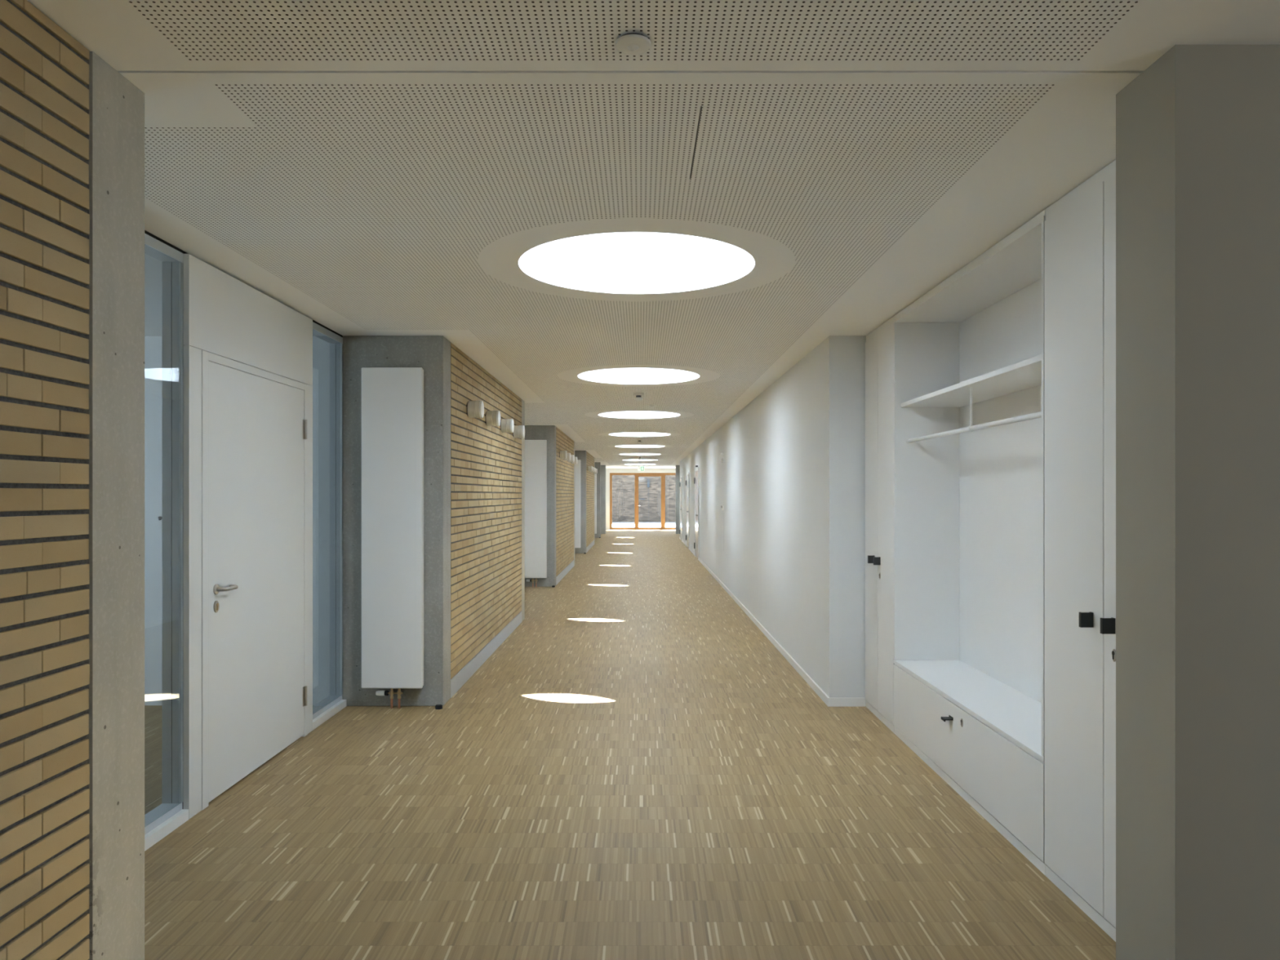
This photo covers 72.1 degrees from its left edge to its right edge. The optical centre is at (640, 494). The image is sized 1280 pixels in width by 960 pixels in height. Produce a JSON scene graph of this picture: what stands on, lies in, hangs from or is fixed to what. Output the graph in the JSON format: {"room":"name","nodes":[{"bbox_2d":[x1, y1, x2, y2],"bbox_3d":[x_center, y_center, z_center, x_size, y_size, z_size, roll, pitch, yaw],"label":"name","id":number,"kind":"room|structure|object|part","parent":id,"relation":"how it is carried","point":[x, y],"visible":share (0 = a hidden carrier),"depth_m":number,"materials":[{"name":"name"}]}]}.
{"room":"school corridor","nodes":[
{"label":"school corridor","id":0,"kind":"room"},
{"bbox_2d":[0,0,89,959],"bbox_3d":[-1.869,0.193,-0.394,0.861,2.715,5.412,0,0,0],"label":"wall","id":1,"kind":"structure","parent":0,"point":[45,117],"depth_m":2.12,"materials":[{"name":"brick"}]},
{"bbox_2d":[88,51,144,959],"bbox_3d":[-1.870,0.193,2.433,0.860,2.715,0.243,0,0,0],"label":"column","id":2,"kind":"structure","parent":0,"point":[116,105],"depth_m":2.42,"materials":[{"name":"concrete"}]},
{"bbox_2d":[144,336,329,705],"bbox_3d":[-4.340,0.193,6.545,4.120,2.715,0.150,0,0,0],"label":"wall","id":3,"kind":"structure","parent":0,"point":[153,344],"depth_m":6.47,"materials":[{"name":"glass"}]},
{"bbox_2d":[342,335,450,706],"bbox_3d":[-1.863,0.193,6.577,0.834,2.715,0.255,0,0,0],"label":"wall","id":4,"kind":"structure","parent":0,"point":[432,353],"depth_m":6.45,"materials":[{"name":"grey concrete"}]},
{"bbox_2d":[361,367,423,708],"bbox_3d":[-1.792,0.317,6.391,0.440,2.466,0.118,0,0,0],"label":"radiator","id":5,"kind":"object","parent":4,"relation":"attached to","point":[393,397],"visible":1,"depth_m":6.33,"materials":[{"name":"metal"}]},
{"bbox_2d":[450,342,521,697],"bbox_3d":[-1.862,0.193,8.710,0.835,2.715,4.000,0,0,0],"label":"wall","id":6,"kind":"structure","parent":0,"point":[486,463],"depth_m":7.94,"materials":[{"name":"brick"}]},
{"bbox_2d":[466,400,484,417],"bbox_3d":[-1.386,-0.715,7.375,0.128,0.149,0.149,0,0,0],"label":"wall lamp","id":7,"kind":"object","parent":6,"relation":"attached to","point":[475,409],"visible":1,"depth_m":7.32,"materials":[{"name":"ceramic"}]},
{"bbox_2d":[479,400,484,417],"bbox_3d":[-1.331,-0.715,7.375,0.018,0.147,0.147,0,0,0],"label":"diffuser","id":8,"kind":"object","parent":7,"relation":"attached to","point":[481,403],"depth_m":7.33,"materials":[{"name":"white glass"}]},
{"bbox_2d":[484,410,500,426],"bbox_3d":[-1.386,-0.715,8.250,0.128,0.149,0.149,0,0,0],"label":"wall lamp","id":9,"kind":"object","parent":6,"relation":"attached to","point":[492,417],"visible":1,"depth_m":8.19,"materials":[{"name":"ceramic"}]},
{"bbox_2d":[496,410,500,426],"bbox_3d":[-1.331,-0.715,8.250,0.018,0.147,0.147,0,0,0],"label":"diffuser","id":10,"kind":"object","parent":9,"relation":"attached to","point":[498,414],"depth_m":8.21,"materials":[{"name":"white glass"}]},
{"bbox_2d":[500,418,514,432],"bbox_3d":[-1.386,-0.715,9.125,0.128,0.149,0.149,0,0,0],"label":"wall lamp","id":11,"kind":"object","parent":6,"relation":"attached to","point":[507,425],"visible":1,"depth_m":9.07,"materials":[{"name":"ceramic"}]},
{"bbox_2d":[510,418,514,432],"bbox_3d":[-1.331,-0.715,9.125,0.018,0.147,0.147,0,0,0],"label":"diffuser","id":12,"kind":"object","parent":11,"relation":"attached to","point":[512,424],"depth_m":9.08,"materials":[{"name":"white glass"}]},
{"bbox_2d":[512,425,524,438],"bbox_3d":[-1.386,-0.715,10.000,0.128,0.149,0.149,0,0,0],"label":"wall lamp","id":13,"kind":"object","parent":6,"relation":"attached to","point":[519,430],"visible":0.9,"depth_m":9.94,"materials":[{"name":"ceramic"}]},
{"bbox_2d":[521,425,524,438],"bbox_3d":[-1.331,-0.715,10.000,0.018,0.147,0.147,0,0,0],"label":"diffuser","id":14,"kind":"object","parent":13,"relation":"attached to","point":[522,426],"depth_m":9.95,"materials":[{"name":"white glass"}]},
{"bbox_2d":[520,399,524,621],"bbox_3d":[-1.863,0.193,10.842,0.834,2.715,0.255,0,0,0],"label":"column","id":15,"kind":"structure","parent":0,"point":[522,406],"depth_m":10.80,"materials":[{"name":"concrete"}]},
{"bbox_2d":[524,425,555,586],"bbox_3d":[-1.863,0.193,14.947,0.834,2.715,0.255,0,0,0],"label":"column","id":16,"kind":"structure","parent":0,"point":[548,433],"depth_m":14.82,"materials":[{"name":"grey concrete"}]},
{"bbox_2d":[524,440,546,586],"bbox_3d":[-1.792,0.317,14.761,0.440,2.466,0.118,0,0,0],"label":"radiator","id":17,"kind":"object","parent":16,"relation":"attached to","point":[535,451],"visible":0.94,"depth_m":14.70,"materials":[{"name":"metal"}]},
{"bbox_2d":[555,426,573,585],"bbox_3d":[-1.862,0.193,17.080,0.835,2.715,4.000,0,0,0],"label":"wall","id":18,"kind":"structure","parent":0,"point":[564,468],"depth_m":16.69,"materials":[{"name":"brick"}]},
{"bbox_2d":[559,450,567,458],"bbox_3d":[-1.386,-0.715,15.745,0.128,0.149,0.149,0,0,0],"label":"wall lamp","id":19,"kind":"object","parent":18,"relation":"attached to","point":[563,454],"visible":1,"depth_m":15.68,"materials":[{"name":"ceramic"}]},
{"bbox_2d":[564,453,570,460],"bbox_3d":[-1.386,-0.715,16.620,0.128,0.149,0.149,0,0,0],"label":"wall lamp","id":20,"kind":"object","parent":18,"relation":"attached to","point":[568,458],"visible":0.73,"depth_m":16.56,"materials":[{"name":"ceramic"}]},
{"bbox_2d":[567,454,574,462],"bbox_3d":[-1.386,-0.715,17.495,0.128,0.149,0.149,0,0,0],"label":"wall lamp","id":21,"kind":"object","parent":18,"relation":"attached to","point":[572,457],"visible":0.81,"depth_m":17.44,"materials":[{"name":"ceramic"}]},
{"bbox_2d":[571,457,577,463],"bbox_3d":[-1.386,-0.715,18.370,0.128,0.149,0.149,0,0,0],"label":"wall lamp","id":22,"kind":"object","parent":18,"relation":"attached to","point":[575,458],"visible":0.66,"depth_m":18.31,"materials":[{"name":"ceramic"}]},
{"bbox_2d":[573,441,574,565],"bbox_3d":[-1.863,0.193,19.212,0.834,2.715,0.255,0,0,0],"label":"column","id":23,"kind":"structure","parent":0,"point":[574,442],"depth_m":19.17,"materials":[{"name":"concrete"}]},
{"bbox_2d":[574,450,586,553],"bbox_3d":[-1.863,0.193,23.317,0.834,2.715,0.255,0,0,0],"label":"column","id":24,"kind":"structure","parent":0,"point":[580,455],"depth_m":23.19,"materials":[{"name":"grey concrete"}]},
{"bbox_2d":[574,459,580,547],"bbox_3d":[-1.792,0.317,23.131,0.440,2.466,0.118,0,0,0],"label":"radiator","id":25,"kind":"object","parent":24,"relation":"attached to","point":[577,466],"visible":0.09,"depth_m":23.07,"materials":[{"name":"metal"}]},
{"bbox_2d":[586,451,594,552],"bbox_3d":[-1.862,0.193,25.450,0.835,2.715,4.000,0,0,0],"label":"wall","id":26,"kind":"structure","parent":0,"point":[589,459],"depth_m":25.03,"materials":[{"name":"brick"}]},
{"bbox_2d":[587,466,592,471],"bbox_3d":[-1.386,-0.715,24.115,0.128,0.149,0.149,0,0,0],"label":"wall lamp","id":27,"kind":"object","parent":26,"relation":"attached to","point":[589,468],"visible":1,"depth_m":24.05,"materials":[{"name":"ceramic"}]},
{"bbox_2d":[594,457,595,543],"bbox_3d":[-1.863,0.193,27.582,0.834,2.715,0.255,0,0,0],"label":"column","id":28,"kind":"structure","parent":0,"point":[594,458],"depth_m":27.68,"materials":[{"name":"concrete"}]},
{"bbox_2d":[595,462,600,537],"bbox_3d":[-1.863,0.193,31.685,0.834,2.715,0.250,0,0,0],"label":"column","id":29,"kind":"structure","parent":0,"point":[597,464],"depth_m":31.56,"materials":[{"name":"grey concrete"}]},
{"bbox_2d":[595,473,596,533],"bbox_3d":[-1.792,0.317,31.501,0.440,2.466,0.118,0,0,0],"label":"radiator","id":30,"kind":"object","parent":29,"relation":"attached to","point":[595,473],"visible":0.02,"depth_m":31.44,"materials":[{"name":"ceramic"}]},
{"bbox_2d":[144,529,1115,959],"bbox_3d":[-0.600,1.610,17.980,11.600,0.120,42.160,0,0,0],"label":"floor","id":31,"kind":"structure","parent":0,"point":[637,771],"depth_m":4.14,"materials":[{"name":"brown wood"}]},
{"bbox_2d":[144,230,188,851],"bbox_3d":[-2.217,0.193,3.378,0.125,2.715,1.636,0,0,0],"label":"window","id":32,"kind":"structure","parent":31,"relation":"on","point":[162,820],"depth_m":4.17,"materials":[{"name":"white paint"}]},
{"bbox_3d":[-2.228,1.482,3.378,0.085,0.034,1.636,0,0,0],"label":"rail","id":33,"kind":"part","parent":32,"relation":"part of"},
{"bbox_3d":[-2.217,1.525,3.378,0.125,0.050,1.636,0,0,0],"label":"trim","id":34,"kind":"part","parent":32,"relation":"part of","materials":[{"name":"white paint"}]},
{"bbox_2d":[182,250,312,819],"bbox_3d":[-2.178,0.193,4.991,0.174,2.715,1.582,0,0,0],"label":"door","id":35,"kind":"structure","parent":31,"relation":"on","point":[247,355],"depth_m":4.77,"materials":[{"name":"wood"}]},
{"bbox_3d":[-2.170,0.419,4.260,0.029,2.262,0.120,0,0,0],"label":"panel","id":36,"kind":"part","parent":35,"relation":"part of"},
{"bbox_3d":[-2.167,0.420,4.352,0.033,2.260,0.059,0,0,0],"label":"frame","id":37,"kind":"part","parent":35,"relation":"part of","materials":[{"name":"white wood"}]},
{"bbox_3d":[-2.118,0.480,4.523,0.054,0.019,0.150,0,0,0],"label":"lever","id":38,"kind":"part","parent":35,"relation":"part of","materials":[{"name":"metal"}]},
{"bbox_3d":[-2.170,-0.932,4.991,0.029,0.436,1.582,0,0,0],"label":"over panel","id":39,"kind":"part","parent":35,"relation":"part of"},
{"bbox_3d":[-2.167,-0.689,5.008,0.033,0.041,1.252,0,0,0],"label":"frame","id":40,"kind":"part","parent":35,"relation":"part of","materials":[{"name":"white wood"}]},
{"bbox_3d":[-2.167,0.420,5.659,0.033,2.260,0.049,0,0,0],"label":"frame","id":41,"kind":"part","parent":35,"relation":"part of","materials":[{"name":"white wood"}]},
{"bbox_3d":[-2.170,0.419,5.734,0.029,2.262,0.096,0,0,0],"label":"panel","id":42,"kind":"part","parent":35,"relation":"part of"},
{"bbox_2d":[312,320,346,730],"bbox_3d":[-2.217,0.193,6.115,0.125,2.715,0.659,0,0,0],"label":"window","id":43,"kind":"structure","parent":31,"relation":"on","point":[333,704],"depth_m":6.42,"materials":[{"name":"white paint"}]},
{"bbox_3d":[-2.228,1.482,6.115,0.085,0.034,0.659,0,0,0],"label":"rail","id":44,"kind":"part","parent":43,"relation":"part of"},
{"bbox_3d":[-2.217,1.525,6.115,0.125,0.050,0.659,0,0,0],"label":"trim","id":45,"kind":"part","parent":43,"relation":"part of","materials":[{"name":"white paint"}]},
{"bbox_2d":[435,704,442,709],"bbox_3d":[-1.462,1.536,6.375,0.052,0.028,0.052,0,0,0],"label":"door stop","id":46,"kind":"object","parent":31,"relation":"on","point":[437,706],"visible":1,"depth_m":6.35,"materials":[{"name":"black rubber"}]},
{"bbox_2d":[600,465,605,533],"bbox_3d":[-1.770,0.193,34.825,0.770,2.715,0.250,0,0,0],"label":"wall pier","id":47,"kind":"object","parent":31,"relation":"on","point":[602,467],"visible":0.36,"depth_m":34.70,"materials":[{"name":"grey concrete"}]},
{"bbox_2d":[675,465,679,533],"bbox_3d":[1.844,0.193,34.825,0.912,2.715,0.250,0,0,0],"label":"wall pier","id":48,"kind":"object","parent":31,"relation":"on","point":[677,467],"visible":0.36,"depth_m":34.70,"materials":[{"name":"grey concrete"}]},
{"bbox_2d":[865,315,894,733],"bbox_3d":[1.837,0.195,6.070,0.486,2.711,0.723,0,0,0],"label":"tall cabinet","id":49,"kind":"object","parent":31,"relation":"on","point":[879,344],"visible":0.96,"depth_m":6.02,"materials":[{"name":"white paint"}]},
{"bbox_3d":[1.617,0.454,6.177,0.046,0.054,0.022,0,0,0],"label":"handle","id":50,"kind":"part","parent":49,"relation":"part of","materials":[{"name":"black plastic"}]},
{"bbox_3d":[1.649,0.193,6.263,0.019,2.610,0.333,0,0,0],"label":"door","id":51,"kind":"part","parent":49,"relation":"part of","materials":[{"name":"white paint"}]},
{"bbox_3d":[1.617,0.454,6.027,0.046,0.054,0.022,0,0,0],"label":"handle","id":52,"kind":"part","parent":49,"relation":"part of","materials":[{"name":"black plastic"}]},
{"bbox_3d":[1.649,0.193,5.904,0.019,2.610,0.379,0,0,0],"label":"door","id":53,"kind":"part","parent":49,"relation":"part of","materials":[{"name":"white paint"}]},
{"bbox_2d":[893,209,1045,875],"bbox_3d":[1.837,0.195,4.645,0.486,2.711,2.126,0,0,0],"label":"niche","id":54,"kind":"object","parent":31,"relation":"on","point":[969,393],"visible":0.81,"depth_m":5.09,"materials":[{"name":"white paint"}]},
{"bbox_3d":[1.851,-0.034,5.698,0.421,2.204,0.020,0,0,0],"label":"panel","id":55,"kind":"part","parent":54,"relation":"part of","materials":[{"name":"white paint"}]},
{"bbox_3d":[1.617,1.181,4.645,0.046,0.022,0.054,0,0,0],"label":"handle","id":56,"kind":"part","parent":54,"relation":"part of","materials":[{"name":"black metal"}]},
{"bbox_3d":[1.851,-1.124,4.645,0.421,0.024,2.085,0,0,0],"label":"panel","id":57,"kind":"part","parent":54,"relation":"part of","materials":[{"name":"white paint"}]},
{"bbox_3d":[1.649,1.298,4.645,0.019,0.399,2.123,0,0,0],"label":"drawer","id":58,"kind":"part","parent":54,"relation":"part of","materials":[{"name":"white paint"}]},
{"bbox_3d":[1.851,1.082,4.645,0.421,0.024,2.126,0,0,0],"label":"bench seat","id":59,"kind":"part","parent":54,"relation":"part of","materials":[{"name":"white paint"}]},
{"bbox_2d":[901,354,1041,407],"bbox_3d":[1.871,-0.577,4.645,0.379,0.026,2.085,0,0,0],"label":"shelf","id":60,"kind":"object","parent":54,"relation":"attached to","point":[1023,377],"depth_m":4.68,"materials":[{"name":"white paint"}]},
{"bbox_3d":[1.735,-0.347,4.645,0.025,0.025,2.085,0,0,0],"label":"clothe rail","id":61,"kind":"part","parent":54,"relation":"part of","materials":[{"name":"white paint"}]},
{"bbox_3d":[2.071,0.194,4.645,0.018,2.612,2.126,0,0,0],"label":"panel","id":62,"kind":"part","parent":54,"relation":"part of","materials":[{"name":"white paint"}]},
{"bbox_3d":[1.851,-0.034,3.592,0.421,2.204,0.020,0,0,0],"label":"panel","id":63,"kind":"part","parent":54,"relation":"part of","materials":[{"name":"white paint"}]},
{"bbox_2d":[1044,160,1115,942],"bbox_3d":[1.837,0.195,3.073,0.486,2.711,1.016,0,0,0],"label":"tall cabinet","id":64,"kind":"object","parent":31,"relation":"on","point":[1080,226],"visible":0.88,"depth_m":3.28,"materials":[{"name":"white paint"}]},
{"bbox_3d":[1.617,0.454,3.197,0.046,0.054,0.022,0,0,0],"label":"handle","id":65,"kind":"part","parent":64,"relation":"part of","materials":[{"name":"black plastic"}]},
{"bbox_3d":[1.617,0.454,3.049,0.046,0.054,0.022,0,0,0],"label":"handle","id":66,"kind":"part","parent":64,"relation":"part of","materials":[{"name":"black plastic"}]},
{"bbox_3d":[1.649,0.193,2.889,0.019,2.610,0.455,0,0,0],"label":"door","id":67,"kind":"part","parent":64,"relation":"part of","materials":[{"name":"white paint"}]},
{"bbox_2d":[605,468,675,529],"bbox_3d":[0.072,0.193,39.150,4.655,2.715,0.300,0,0,0],"label":"wall","id":68,"kind":"structure","parent":0,"point":[608,471],"depth_m":39.00,"materials":[{"name":"white paint"}]},
{"bbox_2d":[609,472,675,529],"bbox_3d":[0.414,0.292,39.025,3.572,2.515,0.151,0,0,0],"label":"door","id":69,"kind":"structure","parent":68,"relation":"in","point":[637,475],"depth_m":39.01,"materials":[{"name":"brown wood"}]},
{"bbox_3d":[-0.768,1.500,39.060,1.007,0.100,0.080,0,0,0],"label":"rail","id":70,"kind":"part","parent":69,"relation":"part of","materials":[{"name":"brown wood"}]},
{"bbox_3d":[0.414,-0.915,39.060,3.372,0.100,0.080,0,0,0],"label":"head rail","id":71,"kind":"part","parent":69,"relation":"part of","materials":[{"name":"brown wood"}]},
{"bbox_3d":[0.405,1.500,39.060,1.000,0.100,0.080,0,0,0],"label":"rail","id":72,"kind":"part","parent":69,"relation":"part of","materials":[{"name":"brown wood"}]},
{"bbox_3d":[1.593,1.500,39.060,1.015,0.100,0.080,0,0,0],"label":"rail","id":73,"kind":"part","parent":69,"relation":"part of","materials":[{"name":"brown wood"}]},
{"bbox_2d":[26,0,1279,468],"bbox_3d":[-0.600,-1.188,17.980,11.600,0.045,42.160,0,0,0],"label":"ceiling","id":74,"kind":"structure","parent":0,"point":[358,202],"depth_m":3.02,"materials":[{"name":"white paint"}]},
{"bbox_2d":[615,32,651,54],"bbox_3d":[-0.019,-1.151,2.255,0.092,0.029,0.092,0,0,0],"label":"smoke detector","id":75,"kind":"object","parent":74,"relation":"attached to","point":[631,43],"visible":1,"depth_m":2.24,"materials":[{"name":"white plastic"}]},
{"bbox_2d":[520,231,753,286],"bbox_3d":[-0.020,-2.003,4.506,1.320,1.585,1.320,0,0,0],"label":"skylight","id":76,"kind":"object","parent":74,"relation":"attached to","point":[637,259],"visible":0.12,"depth_m":5.04,"materials":[{"name":"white glass"}]},
{"bbox_2d":[633,392,643,401],"bbox_3d":[-0.024,-1.118,10.080,0.116,0.094,0.116,0,0,0],"label":"detector","id":77,"kind":"object","parent":74,"relation":"attached to","point":[637,398],"visible":1,"depth_m":10.04,"materials":[{"name":"white plastic"}]},
{"bbox_2d":[581,368,696,380],"bbox_3d":[-0.020,-2.003,8.691,1.320,1.585,1.320,0,0,0],"label":"skylight","id":78,"kind":"object","parent":74,"relation":"attached to","point":[633,374],"visible":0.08,"depth_m":9.24,"materials":[{"name":"glass"}]},
{"bbox_2d":[602,411,675,415],"bbox_3d":[-0.020,-2.003,12.876,1.320,1.585,1.320,0,0,0],"label":"skylight","id":79,"kind":"object","parent":74,"relation":"attached to","point":[619,413],"visible":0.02,"depth_m":13.44,"materials":[{"name":"glass"}]},
{"bbox_2d":[617,432,662,434],"bbox_3d":[-0.020,-2.003,17.061,1.320,1.585,1.320,0,0,0],"label":"skylight","id":80,"kind":"object","parent":74,"relation":"attached to","point":[617,433],"visible":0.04,"depth_m":17.62,"materials":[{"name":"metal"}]},
{"bbox_2d":[624,444,655,445],"bbox_3d":[-0.020,-2.003,21.246,1.320,1.585,1.320,0,0,0],"label":"skylight","id":81,"kind":"object","parent":74,"relation":"attached to","point":[624,445],"visible":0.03,"depth_m":21.82,"materials":[{"name":"glass"}]},
{"bbox_2d":[637,466,644,471],"bbox_3d":[0.020,-1.030,33.011,0.250,0.270,0.039,0,0,0],"label":"exit sign","id":82,"kind":"object","parent":74,"relation":"hanging from","point":[639,468],"visible":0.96,"depth_m":33.00,"materials":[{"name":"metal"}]},
{"bbox_2d":[680,335,866,706],"bbox_3d":[1.841,0.193,18.825,0.917,2.715,24.750,0,0,0],"label":"wall","id":83,"kind":"structure","parent":0,"point":[787,540],"depth_m":7.50,"materials":[{"name":"white paint"}]},
{"bbox_2d":[679,475,682,542],"bbox_3d":[1.347,0.450,29.700,0.073,2.200,1.360,0,0,0],"label":"door","id":84,"kind":"structure","parent":83,"relation":"in","point":[681,476],"depth_m":29.66,"materials":[{"name":"metal"}]},
{"bbox_3d":[1.371,0.450,29.052,0.019,2.200,0.065,0,0,0],"label":"frame","id":85,"kind":"part","parent":84,"relation":"part of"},
{"bbox_2d":[685,471,689,548],"bbox_3d":[1.347,0.450,25.600,0.073,2.200,1.360,0,0,0],"label":"door","id":86,"kind":"structure","parent":83,"relation":"in","point":[687,481],"depth_m":25.55,"materials":[{"name":"metal"}]},
{"bbox_3d":[1.371,0.450,24.953,0.019,2.200,0.065,0,0,0],"label":"frame","id":87,"kind":"part","parent":86,"relation":"part of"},
{"bbox_2d":[693,466,698,559],"bbox_3d":[1.347,0.450,21.500,0.073,2.200,1.360,0,0,0],"label":"door","id":88,"kind":"structure","parent":83,"relation":"in","point":[696,470],"depth_m":21.45,"materials":[{"name":"metal"}]},
{"bbox_3d":[1.371,0.450,20.852,0.019,2.200,0.065,0,0,0],"label":"frame","id":89,"kind":"part","parent":88,"relation":"part of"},
{"bbox_2d":[679,536,865,706],"bbox_3d":[1.507,1.519,18.819,0.274,0.062,24.763,0,0,0],"label":"baseboard","id":90,"kind":"structure","parent":83,"relation":"attached to","point":[830,702],"depth_m":7.66,"materials":[{"name":"white paint"}]},
{"bbox_2d":[1115,44,1279,959],"bbox_3d":[3.292,0.193,2.421,3.816,2.715,0.285,0,0,0],"label":"wall","id":91,"kind":"structure","parent":0,"point":[1197,131],"depth_m":2.28,"materials":[{"name":"beige paint"}]},
{"label":"outside","id":92,"kind":"structure","parent":0,"visible":0},
{"bbox_2d":[612,522,675,527],"bbox_3d":[0.000,1.630,50.530,28.000,0.120,22.940,0,0,0],"label":"courtyard","id":93,"kind":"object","parent":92,"point":[614,524],"visible":0.07,"depth_m":45.71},
{"bbox_2d":[612,475,675,522],"bbox_3d":[0.000,-1.200,50.200,28.000,5.700,0.400,0,0,0],"label":"wall","id":94,"kind":"structure","parent":93,"relation":"on","point":[623,486],"depth_m":50.00,"materials":[{"name":"brick"}]},
{"bbox_2d":[648,487,648,522],"bbox_3d":[0.450,0.580,49.988,0.023,1.980,0.024,0,0,0],"label":"cable conduit","id":95,"kind":"object","parent":94,"relation":"attached to","point":[648,487],"visible":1,"depth_m":49.98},
{"bbox_2d":[647,478,649,487],"bbox_3d":[0.440,-0.662,49.940,0.130,0.495,0.120,0,0,0],"label":"lamp","id":96,"kind":"object","parent":94,"relation":"attached to","point":[648,479],"visible":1,"depth_m":49.88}
]}

